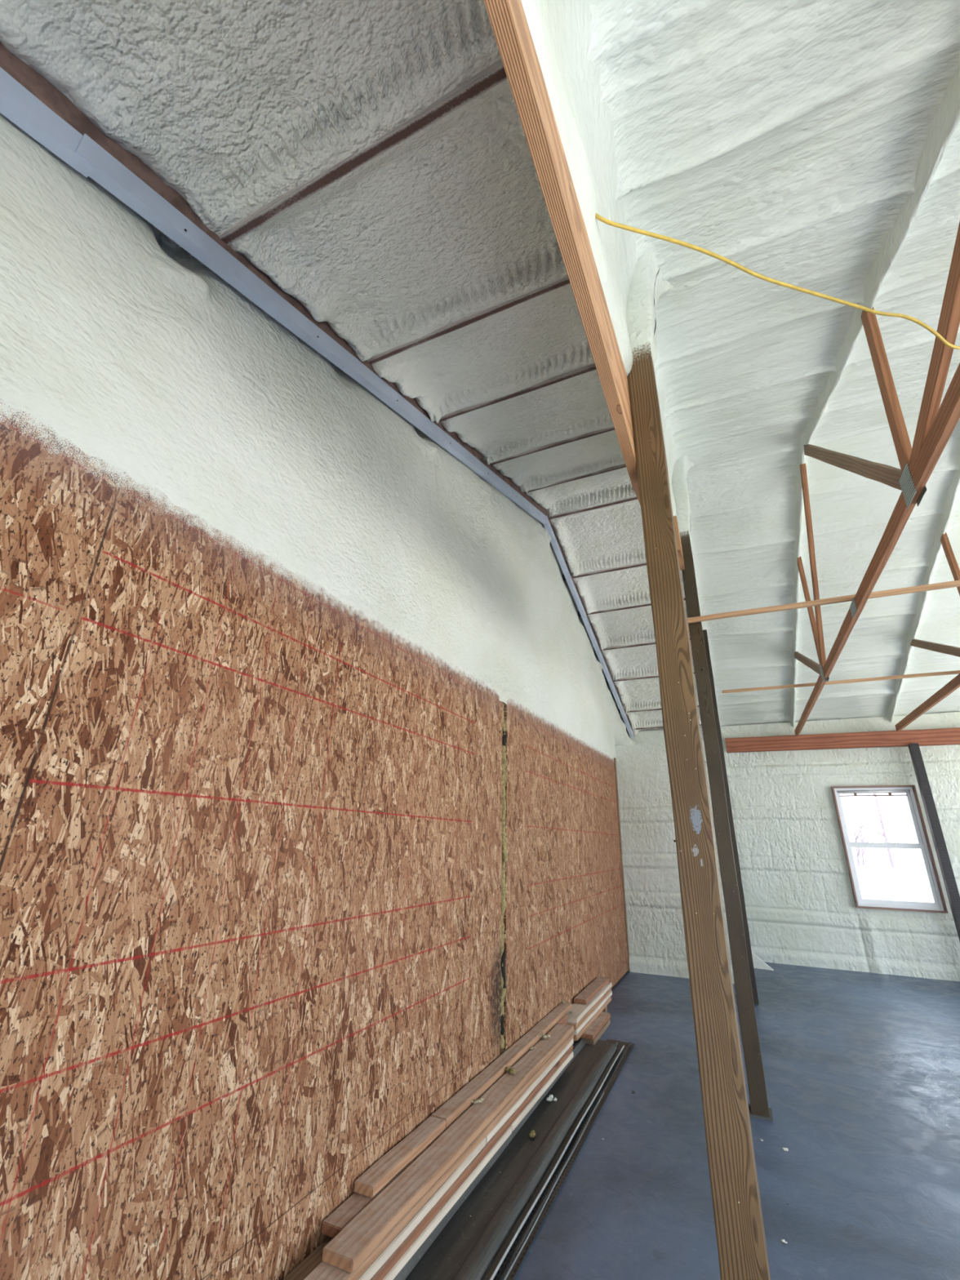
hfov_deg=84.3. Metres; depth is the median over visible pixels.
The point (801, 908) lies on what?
wall
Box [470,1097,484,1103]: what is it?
tuft
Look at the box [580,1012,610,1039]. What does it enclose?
board
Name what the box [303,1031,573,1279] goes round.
board
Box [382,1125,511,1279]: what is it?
board
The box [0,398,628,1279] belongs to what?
wall
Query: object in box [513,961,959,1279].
floor
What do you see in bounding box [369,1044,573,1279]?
board
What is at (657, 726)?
roof purlin
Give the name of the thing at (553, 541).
track
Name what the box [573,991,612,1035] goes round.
board
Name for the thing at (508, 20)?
beam
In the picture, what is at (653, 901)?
wall
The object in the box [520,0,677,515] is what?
insulation
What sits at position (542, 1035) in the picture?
tuft
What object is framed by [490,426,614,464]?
roof purlin
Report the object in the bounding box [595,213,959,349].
cable
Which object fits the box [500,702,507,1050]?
strip
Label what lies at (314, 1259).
board
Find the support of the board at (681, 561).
attached to the support post at (758, 1108)
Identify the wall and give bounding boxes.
[0,112,635,758]
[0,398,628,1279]
[629,711,959,981]
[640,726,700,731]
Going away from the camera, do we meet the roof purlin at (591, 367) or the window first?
the roof purlin at (591, 367)
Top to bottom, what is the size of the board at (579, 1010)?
0.037 m
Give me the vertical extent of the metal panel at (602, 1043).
0.011 m
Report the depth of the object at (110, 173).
2.17 m
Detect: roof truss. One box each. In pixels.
[790,64,959,736]
[887,447,959,731]
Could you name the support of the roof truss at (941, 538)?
attached to the ceiling at (782, 140)
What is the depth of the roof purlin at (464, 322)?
2.66 m
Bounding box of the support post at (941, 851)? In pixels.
[907,743,959,942]
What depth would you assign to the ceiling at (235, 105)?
1.97 m
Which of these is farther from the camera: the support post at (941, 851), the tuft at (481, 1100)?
the support post at (941, 851)
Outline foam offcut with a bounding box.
[751,951,773,970]
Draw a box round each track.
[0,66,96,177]
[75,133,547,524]
[543,515,633,738]
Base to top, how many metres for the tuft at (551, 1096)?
0.030 m
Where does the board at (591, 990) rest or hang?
on the board at (579, 1010)
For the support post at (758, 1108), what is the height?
4.994 m
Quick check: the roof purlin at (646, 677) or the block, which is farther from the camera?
the roof purlin at (646, 677)
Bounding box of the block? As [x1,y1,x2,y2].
[601,1005,607,1012]
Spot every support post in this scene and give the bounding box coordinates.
[626,250,770,1279]
[671,455,773,1121]
[702,629,759,1004]
[907,743,959,942]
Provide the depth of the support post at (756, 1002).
6.18 m
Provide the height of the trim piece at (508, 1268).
0.015 m
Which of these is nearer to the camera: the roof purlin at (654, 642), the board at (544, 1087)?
the board at (544, 1087)
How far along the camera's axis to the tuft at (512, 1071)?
3.13 m
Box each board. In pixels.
[0,43,546,515]
[283,1235,333,1279]
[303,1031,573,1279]
[321,1013,567,1238]
[322,1022,573,1273]
[354,1115,445,1198]
[357,1137,485,1279]
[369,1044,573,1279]
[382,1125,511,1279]
[431,1002,572,1127]
[485,1038,573,1143]
[511,1051,573,1131]
[546,510,632,730]
[566,982,612,1023]
[567,987,611,1030]
[573,976,608,1004]
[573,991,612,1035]
[573,996,611,1040]
[578,1017,610,1045]
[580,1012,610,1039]
[673,515,684,570]
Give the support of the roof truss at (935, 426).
attached to the ceiling at (782, 140)
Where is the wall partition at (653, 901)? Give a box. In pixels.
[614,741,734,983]
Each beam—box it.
[483,0,692,657]
[724,727,959,752]
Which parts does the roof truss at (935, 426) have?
nail plate, nail plate, nail plate, nail plate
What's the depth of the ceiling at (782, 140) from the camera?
2.73 m
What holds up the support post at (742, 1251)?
on the floor
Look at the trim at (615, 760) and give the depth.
7.33 m
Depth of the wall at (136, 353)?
2.17 m
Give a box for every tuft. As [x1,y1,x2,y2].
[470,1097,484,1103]
[505,1066,515,1074]
[528,1129,535,1137]
[539,1032,550,1039]
[546,1093,556,1101]
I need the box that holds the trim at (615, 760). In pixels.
[613,757,630,972]
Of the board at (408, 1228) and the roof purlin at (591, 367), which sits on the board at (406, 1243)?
the board at (408, 1228)
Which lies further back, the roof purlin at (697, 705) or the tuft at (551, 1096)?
the roof purlin at (697, 705)
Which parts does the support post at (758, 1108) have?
plate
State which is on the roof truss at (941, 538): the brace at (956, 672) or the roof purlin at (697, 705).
the brace at (956, 672)
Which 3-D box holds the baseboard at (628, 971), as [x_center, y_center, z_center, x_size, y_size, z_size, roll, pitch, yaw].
[1.496,3.951,5.994,0.012,0.022,2.200,-8,-23,24]
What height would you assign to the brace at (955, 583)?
0.055 m
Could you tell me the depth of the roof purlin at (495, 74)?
1.77 m
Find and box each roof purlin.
[180,58,507,256]
[367,275,569,364]
[439,364,595,421]
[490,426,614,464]
[524,463,626,493]
[548,496,637,519]
[562,562,646,580]
[577,597,685,616]
[592,637,690,651]
[605,671,694,682]
[617,705,698,712]
[626,724,701,729]
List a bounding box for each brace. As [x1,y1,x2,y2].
[687,579,959,622]
[721,670,959,693]
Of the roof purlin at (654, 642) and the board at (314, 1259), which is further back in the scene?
the roof purlin at (654, 642)
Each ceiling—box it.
[0,0,702,735]
[586,0,959,726]
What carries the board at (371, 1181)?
on the board at (348, 1210)
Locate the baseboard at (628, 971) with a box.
[611,969,629,991]
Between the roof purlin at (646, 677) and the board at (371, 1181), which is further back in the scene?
the roof purlin at (646, 677)
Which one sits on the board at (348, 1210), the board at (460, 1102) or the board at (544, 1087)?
the board at (460, 1102)
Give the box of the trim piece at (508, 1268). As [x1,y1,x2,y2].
[493,1039,635,1279]
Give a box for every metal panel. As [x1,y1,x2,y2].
[393,1037,624,1279]
[594,1039,617,1048]
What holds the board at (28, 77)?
attached to the ceiling at (235, 105)
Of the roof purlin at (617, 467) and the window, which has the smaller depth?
the roof purlin at (617, 467)
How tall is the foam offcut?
0.170 m
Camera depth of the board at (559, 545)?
6.96 m
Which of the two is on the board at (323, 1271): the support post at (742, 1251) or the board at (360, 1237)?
the board at (360, 1237)
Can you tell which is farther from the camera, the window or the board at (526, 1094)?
the window
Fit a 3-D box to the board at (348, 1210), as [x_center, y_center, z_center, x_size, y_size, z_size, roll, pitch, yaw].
[0.068,2.565,3.080,0.091,0.037,2.840,-8,-23,24]
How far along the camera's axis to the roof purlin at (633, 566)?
6.56 m
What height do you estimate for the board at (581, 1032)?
0.036 m
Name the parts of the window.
pane, sash, pane, sash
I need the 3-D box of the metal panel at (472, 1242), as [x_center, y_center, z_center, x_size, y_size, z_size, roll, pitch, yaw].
[0.151,2.591,2.555,0.339,0.049,4.160,-8,-23,23]
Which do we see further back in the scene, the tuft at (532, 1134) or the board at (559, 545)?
the board at (559, 545)
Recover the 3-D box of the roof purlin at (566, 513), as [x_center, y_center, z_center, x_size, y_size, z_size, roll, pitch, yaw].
[1.297,-1.492,5.874,1.540,0.080,0.065,-8,-23,23]
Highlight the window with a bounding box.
[831,785,948,913]
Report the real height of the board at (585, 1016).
0.037 m
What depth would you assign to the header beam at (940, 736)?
7.99 m
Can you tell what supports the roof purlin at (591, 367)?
attached to the ceiling at (235, 105)

